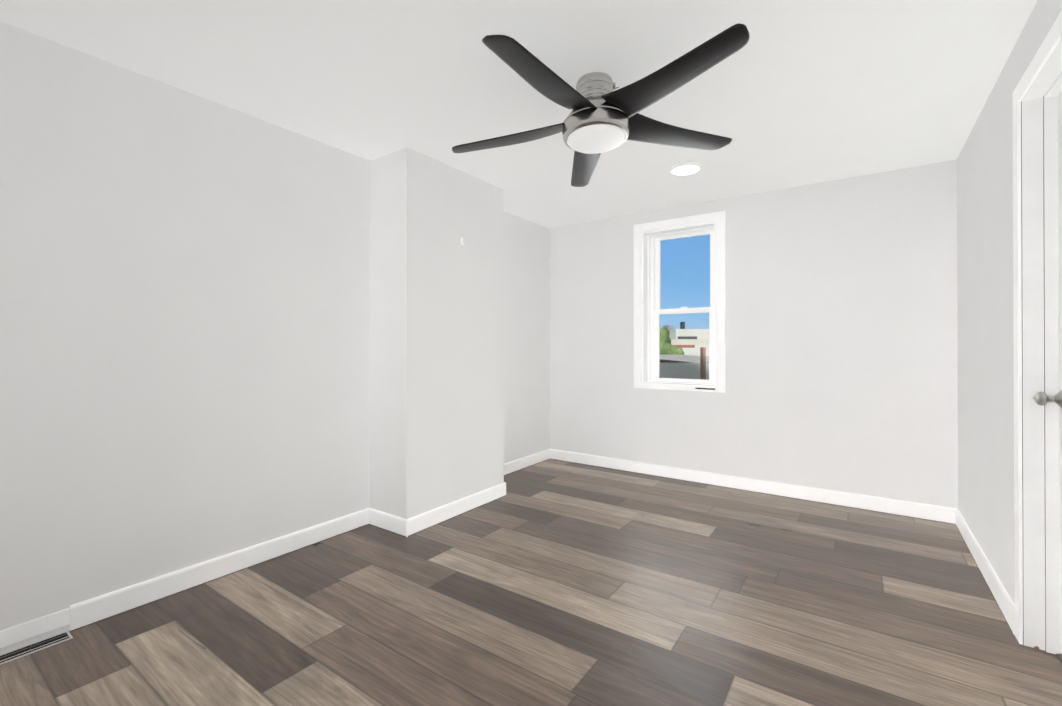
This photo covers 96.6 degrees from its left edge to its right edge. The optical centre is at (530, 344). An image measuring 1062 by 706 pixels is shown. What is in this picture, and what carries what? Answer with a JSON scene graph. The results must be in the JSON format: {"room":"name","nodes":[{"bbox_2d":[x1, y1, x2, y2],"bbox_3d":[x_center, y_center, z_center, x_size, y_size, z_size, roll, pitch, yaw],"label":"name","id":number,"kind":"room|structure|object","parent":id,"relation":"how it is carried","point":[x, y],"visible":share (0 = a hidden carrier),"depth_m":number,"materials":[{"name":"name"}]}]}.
{"room":"empty bedroom","nodes":[
{"label":"empty bedroom","id":0,"kind":"room"},
{"bbox_2d":[0,21,549,654],"bbox_3d":[-1.290,-0.022,3.033,0.160,2.440,4.966,0,0,35],"label":"wall","id":1,"kind":"structure","parent":0,"point":[184,329],"depth_m":2.27,"materials":[{"name":"paint"}]},
{"bbox_2d":[0,508,367,647],"bbox_3d":[-1.807,1.142,2.139,0.014,0.105,2.534,0,0,35],"label":"baseboard","id":2,"kind":"structure","parent":1,"relation":"attached to","point":[79,615],"depth_m":2.27,"materials":[{"name":"paint"}]},
{"bbox_2d":[504,449,551,474],"bbox_3d":[-0.166,1.151,4.482,0.014,0.105,1.225,0,0,35],"label":"baseboard","id":3,"kind":"structure","parent":1,"relation":"attached to","point":[515,465],"depth_m":4.66,"materials":[{"name":"paint"}]},
{"bbox_2d":[0,0,1036,227],"bbox_3d":[0.208,-1.305,2.172,3.608,0.120,5.266,0,0,35],"label":"ceiling","id":4,"kind":"structure","parent":0,"point":[793,93],"depth_m":2.18,"materials":[{"name":"paint"}]},
{"bbox_2d":[452,23,749,186],"bbox_3d":[0.264,-1.095,2.190,1.440,0.315,1.392,0,0,35],"label":"ceiling fan","id":5,"kind":"object","parent":4,"relation":"hanging from","point":[602,116],"visible":1,"depth_m":2.09,"materials":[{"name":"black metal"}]},
{"bbox_2d":[669,161,701,175],"bbox_3d":[1.081,-1.226,3.310,0.216,0.030,0.216,0,0,35],"label":"recessed light","id":6,"kind":"object","parent":4,"relation":"in","point":[685,168],"visible":1,"depth_m":3.27,"materials":[{"name":"white plastic"}]},
{"bbox_2d":[0,459,1061,705],"bbox_3d":[0.208,1.255,2.163,3.608,0.120,5.266,0,0,35],"label":"floor","id":7,"kind":"structure","parent":0,"point":[554,583],"depth_m":2.06,"materials":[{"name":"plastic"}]},
{"bbox_2d":[0,631,72,664],"bbox_3d":[-1.969,1.192,1.844,0.078,0.004,0.255,0,0,35],"label":"floor vent","id":8,"kind":"object","parent":7,"relation":"in","point":[12,655],"visible":1,"depth_m":1.86,"materials":[{"name":"silver metal"}]},
{"bbox_2d":[369,147,503,518],"bbox_3d":[-0.651,-0.020,3.479,0.374,2.440,0.981,0,0,35],"label":"pillar","id":9,"kind":"structure","parent":7,"relation":"on","point":[436,364],"depth_m":3.17,"materials":[{"name":"paint"}]},
{"bbox_2d":[368,508,403,535],"bbox_3d":[-0.930,1.146,3.063,0.330,0.105,0.014,0,0,35],"label":"baseboard","id":10,"kind":"structure","parent":9,"relation":"attached to","point":[386,521],"depth_m":3.06,"materials":[{"name":"paint"}]},
{"bbox_2d":[404,482,505,536],"bbox_3d":[-0.492,1.147,3.364,0.014,0.105,1.009,0,0,35],"label":"baseboard","id":11,"kind":"structure","parent":7,"relation":"on","point":[420,522],"depth_m":3.27,"materials":[{"name":"paint"}]},
{"bbox_2d":[550,160,957,508],"bbox_3d":[1.633,-0.018,4.201,3.608,2.440,0.300,0,0,35],"label":"wall","id":12,"kind":"structure","parent":0,"point":[841,335],"depth_m":3.68,"materials":[{"name":"paint"}]},
{"bbox_2d":[634,211,725,392],"bbox_3d":[1.393,-0.364,4.358,0.819,1.539,0.320,0,0,35],"label":"window","id":13,"kind":"structure","parent":12,"relation":"in","point":[649,237],"depth_m":4.39,"materials":[{"name":"paint"}]},
{"bbox_2d":[552,449,951,523],"bbox_3d":[1.522,1.149,4.083,3.238,0.105,0.014,0,0,35],"label":"baseboard","id":14,"kind":"structure","parent":12,"relation":"attached to","point":[943,514],"depth_m":3.78,"materials":[{"name":"paint"}]},
{"bbox_2d":[957,0,1061,601],"bbox_3d":[1.540,-0.029,1.150,0.160,2.440,4.806,0,0,35],"label":"wall","id":15,"kind":"structure","parent":0,"point":[985,333],"depth_m":2.35,"materials":[{"name":"paint"}]},
{"bbox_2d":[952,508,1014,634],"bbox_3d":[2.409,1.144,2.539,0.014,0.105,1.455,0,0,35],"label":"baseboard","id":16,"kind":"structure","parent":15,"relation":"attached to","point":[1000,594],"depth_m":2.35,"materials":[{"name":"paint"}]},
{"bbox_2d":[1013,10,1061,662],"bbox_3d":[1.820,0.075,1.560,0.172,2.235,0.830,0,0,35],"label":"door frame","id":17,"kind":"structure","parent":15,"relation":"attached to","point":[1037,90],"depth_m":1.86,"materials":[{"name":"paint"}]},
{"bbox_2d":[1033,91,1061,653],"bbox_3d":[1.822,0.107,1.558,0.115,2.152,0.684,0,0,35],"label":"door","id":18,"kind":"structure","parent":15,"relation":"in","point":[1042,398],"depth_m":1.81,"materials":[{"name":"paint"}]},
{"label":"outside","id":19,"kind":"structure","parent":0,"visible":0},
{"bbox_2d":[660,322,708,379],"bbox_3d":[3.432,3.214,94.869,106.826,19.686,153.056,0,0,35],"label":"city","id":20,"kind":"object","parent":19,"point":[690,370],"depth_m":16.43,"materials":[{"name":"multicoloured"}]}
]}

